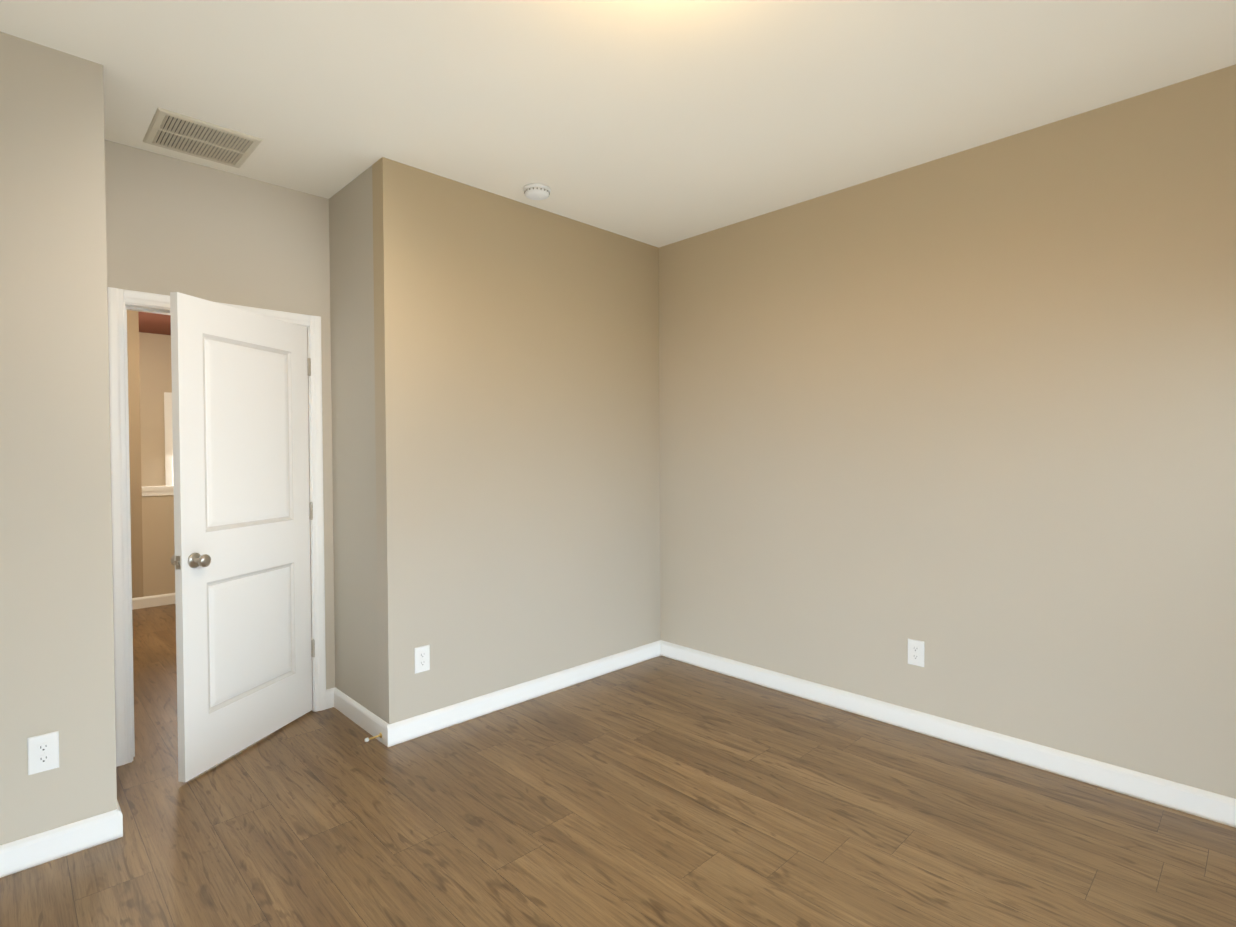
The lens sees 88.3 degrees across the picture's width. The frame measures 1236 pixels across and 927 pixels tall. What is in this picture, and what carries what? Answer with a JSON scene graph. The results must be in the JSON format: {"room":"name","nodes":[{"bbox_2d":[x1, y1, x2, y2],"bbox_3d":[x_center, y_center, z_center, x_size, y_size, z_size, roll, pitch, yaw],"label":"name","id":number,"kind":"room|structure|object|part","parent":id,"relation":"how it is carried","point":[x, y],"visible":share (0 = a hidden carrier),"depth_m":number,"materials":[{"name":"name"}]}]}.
{"room":"empty bedroom","nodes":[
{"label":"empty bedroom","id":0,"kind":"room"},
{"bbox_2d":[127,310,143,597],"bbox_3d":[-4.597,-0.066,5.487,0.770,2.743,0.115,-1,1,-44],"label":"wall","id":1,"kind":"structure","parent":0,"point":[135,449],"depth_m":5.68,"materials":[{"name":"paint"}]},
{"bbox_2d":[139,332,171,486],"bbox_3d":[-5.248,0.481,7.231,2.480,3.883,0.115,-1,1,-44],"label":"wall","id":2,"kind":"structure","parent":0,"point":[155,367],"depth_m":7.16,"materials":[{"name":"paint"}]},
{"bbox_2d":[164,392,172,485],"bbox_3d":[-4.846,-0.204,7.584,0.950,1.225,0.160,-1,1,-44],"label":"window","id":3,"kind":"structure","parent":2,"relation":"in","point":[168,439],"depth_m":7.25,"materials":[{"name":"white glass"}]},
{"bbox_2d":[142,486,174,596],"bbox_3d":[-3.785,0.744,6.285,1.480,1.088,0.159,-1,1,-44],"label":"wall","id":4,"kind":"structure","parent":0,"point":[158,536],"depth_m":5.81,"materials":[{"name":"paint"}]},
{"bbox_2d":[132,593,174,609],"bbox_3d":[-4.013,1.245,5.978,2.190,0.100,0.014,-1,1,-44],"label":"baseboard","id":5,"kind":"structure","parent":4,"relation":"attached to","point":[152,601],"depth_m":5.77,"materials":[{"name":"white paint"}]},
{"bbox_2d":[104,140,334,689],"bbox_3d":[-1.950,-0.045,3.138,1.010,2.743,0.115,-1,1,-44],"label":"wall","id":6,"kind":"structure","parent":0,"point":[194,230],"depth_m":3.09,"materials":[{"name":"paint"}]},
{"bbox_2d":[107,287,325,766],"bbox_3d":[-1.944,0.276,3.147,0.892,2.102,0.149,-1,1,-44],"label":"door frame","id":7,"kind":"structure","parent":6,"relation":"attached to","point":[117,298],"depth_m":2.83,"materials":[{"name":"white paint"}]},
{"bbox_2d":[170,292,314,781],"bbox_3d":[-1.732,0.303,3.000,0.170,2.025,0.784,0,1,13],"label":"door leaf","id":8,"kind":"structure","parent":6,"relation":"in","point":[241,497],"depth_m":2.91,"materials":[{"name":"white paint"}]},
{"bbox_3d":[-1.732,0.243,2.999,0.169,1.587,0.784,0,1,13],"label":"door hardware","id":9,"kind":"part","parent":8,"relation":"part of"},
{"bbox_2d":[0,31,660,844],"bbox_3d":[-1.198,-0.046,2.934,4.015,2.743,0.115,-1,1,-44],"label":"wall","id":10,"kind":"structure","parent":0,"point":[517,406],"depth_m":3.10,"materials":[{"name":"paint"}]},
{"bbox_2d":[27,731,58,774],"bbox_3d":[-1.934,0.975,2.143,0.078,0.125,0.008,-1,1,-44],"label":"electrical outlet","id":11,"kind":"object","parent":10,"relation":"attached to","point":[43,752],"visible":1,"depth_m":2.14,"materials":[{"name":"white plastic"}]},
{"bbox_2d":[0,800,122,877],"bbox_3d":[-2.131,1.297,1.951,0.974,0.100,0.014,-1,1,-44],"label":"baseboard","id":12,"kind":"structure","parent":10,"relation":"attached to","point":[16,856],"depth_m":2.17,"materials":[{"name":"white paint"}]},
{"bbox_2d":[414,644,429,673],"bbox_3d":[-0.952,0.952,3.098,0.078,0.125,0.008,-1,1,-44],"label":"electrical outlet","id":13,"kind":"object","parent":10,"relation":"attached to","point":[422,658],"visible":1,"depth_m":3.10,"materials":[{"name":"white plastic"}]},
{"bbox_2d":[380,640,659,746],"bbox_3d":[-0.403,1.260,3.631,1.884,0.100,0.014,-1,1,-44],"label":"baseboard","id":14,"kind":"structure","parent":10,"relation":"attached to","point":[408,729],"depth_m":3.43,"materials":[{"name":"white paint"}]},
{"bbox_2d":[329,166,378,716],"bbox_3d":[-1.353,-0.051,3.331,0.115,2.743,0.670,-1,1,-44],"label":"wall","id":15,"kind":"structure","parent":0,"point":[353,424],"depth_m":3.23,"materials":[{"name":"paint"}]},
{"bbox_2d":[328,687,381,740],"bbox_3d":[-1.324,1.272,3.233,0.020,0.100,0.640,-1,1,-44],"label":"baseboard","id":16,"kind":"structure","parent":15,"relation":"attached to","point":[367,720],"depth_m":3.25,"materials":[{"name":"white paint"}]},
{"bbox_2d":[364,733,381,741],"bbox_3d":[-1.152,1.290,2.995,0.078,0.024,0.025,-1,1,-44],"label":"door stop","id":17,"kind":"object","parent":16,"relation":"attached to","point":[367,739],"visible":1,"depth_m":2.99,"materials":[{"name":"gold metal"}]},
{"bbox_2d":[0,604,1235,926],"bbox_3d":[-1.319,1.353,3.172,4.130,0.060,8.035,-1,1,-44],"label":"floor","id":18,"kind":"structure","parent":0,"point":[660,792],"depth_m":2.30,"materials":[{"name":"brown wood"}]},
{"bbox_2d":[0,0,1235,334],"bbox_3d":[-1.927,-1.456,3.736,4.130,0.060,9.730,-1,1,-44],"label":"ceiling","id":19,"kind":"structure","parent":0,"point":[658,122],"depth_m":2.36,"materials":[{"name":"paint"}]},
{"bbox_2d":[143,107,262,167],"bbox_3d":[-1.813,-1.406,2.780,0.376,0.010,0.376,-1,1,-44],"label":"ceiling vent","id":20,"kind":"object","parent":19,"relation":"in","point":[175,131],"visible":0.98,"depth_m":2.76,"materials":[{"name":"white metal"}]},
{"bbox_2d":[523,183,550,199],"bbox_3d":[-0.421,-1.405,3.313,0.142,0.046,0.142,-1,1,-44],"label":"smoke detector","id":21,"kind":"object","parent":19,"relation":"attached to","point":[535,191],"visible":1,"depth_m":3.27,"materials":[{"name":"white plastic"}]},
{"bbox_2d":[659,64,1235,798],"bbox_3d":[1.577,-0.065,3.042,0.115,2.743,3.830,-1,1,-44],"label":"wall","id":22,"kind":"structure","parent":0,"point":[967,418],"depth_m":2.86,"materials":[{"name":"beige paint"}]},
{"bbox_2d":[908,638,923,666],"bbox_3d":[1.452,0.923,3.104,0.008,0.125,0.078,-1,1,-44],"label":"electrical outlet","id":23,"kind":"object","parent":22,"relation":"attached to","point":[916,652],"visible":1,"depth_m":3.10,"materials":[{"name":"white plastic"}]},
{"bbox_2d":[660,640,1235,827],"bbox_3d":[1.529,1.258,3.028,0.014,0.100,3.570,-1,1,-44],"label":"baseboard","id":24,"kind":"structure","parent":22,"relation":"attached to","point":[1219,808],"depth_m":2.87,"materials":[{"name":"white paint"}]}
]}

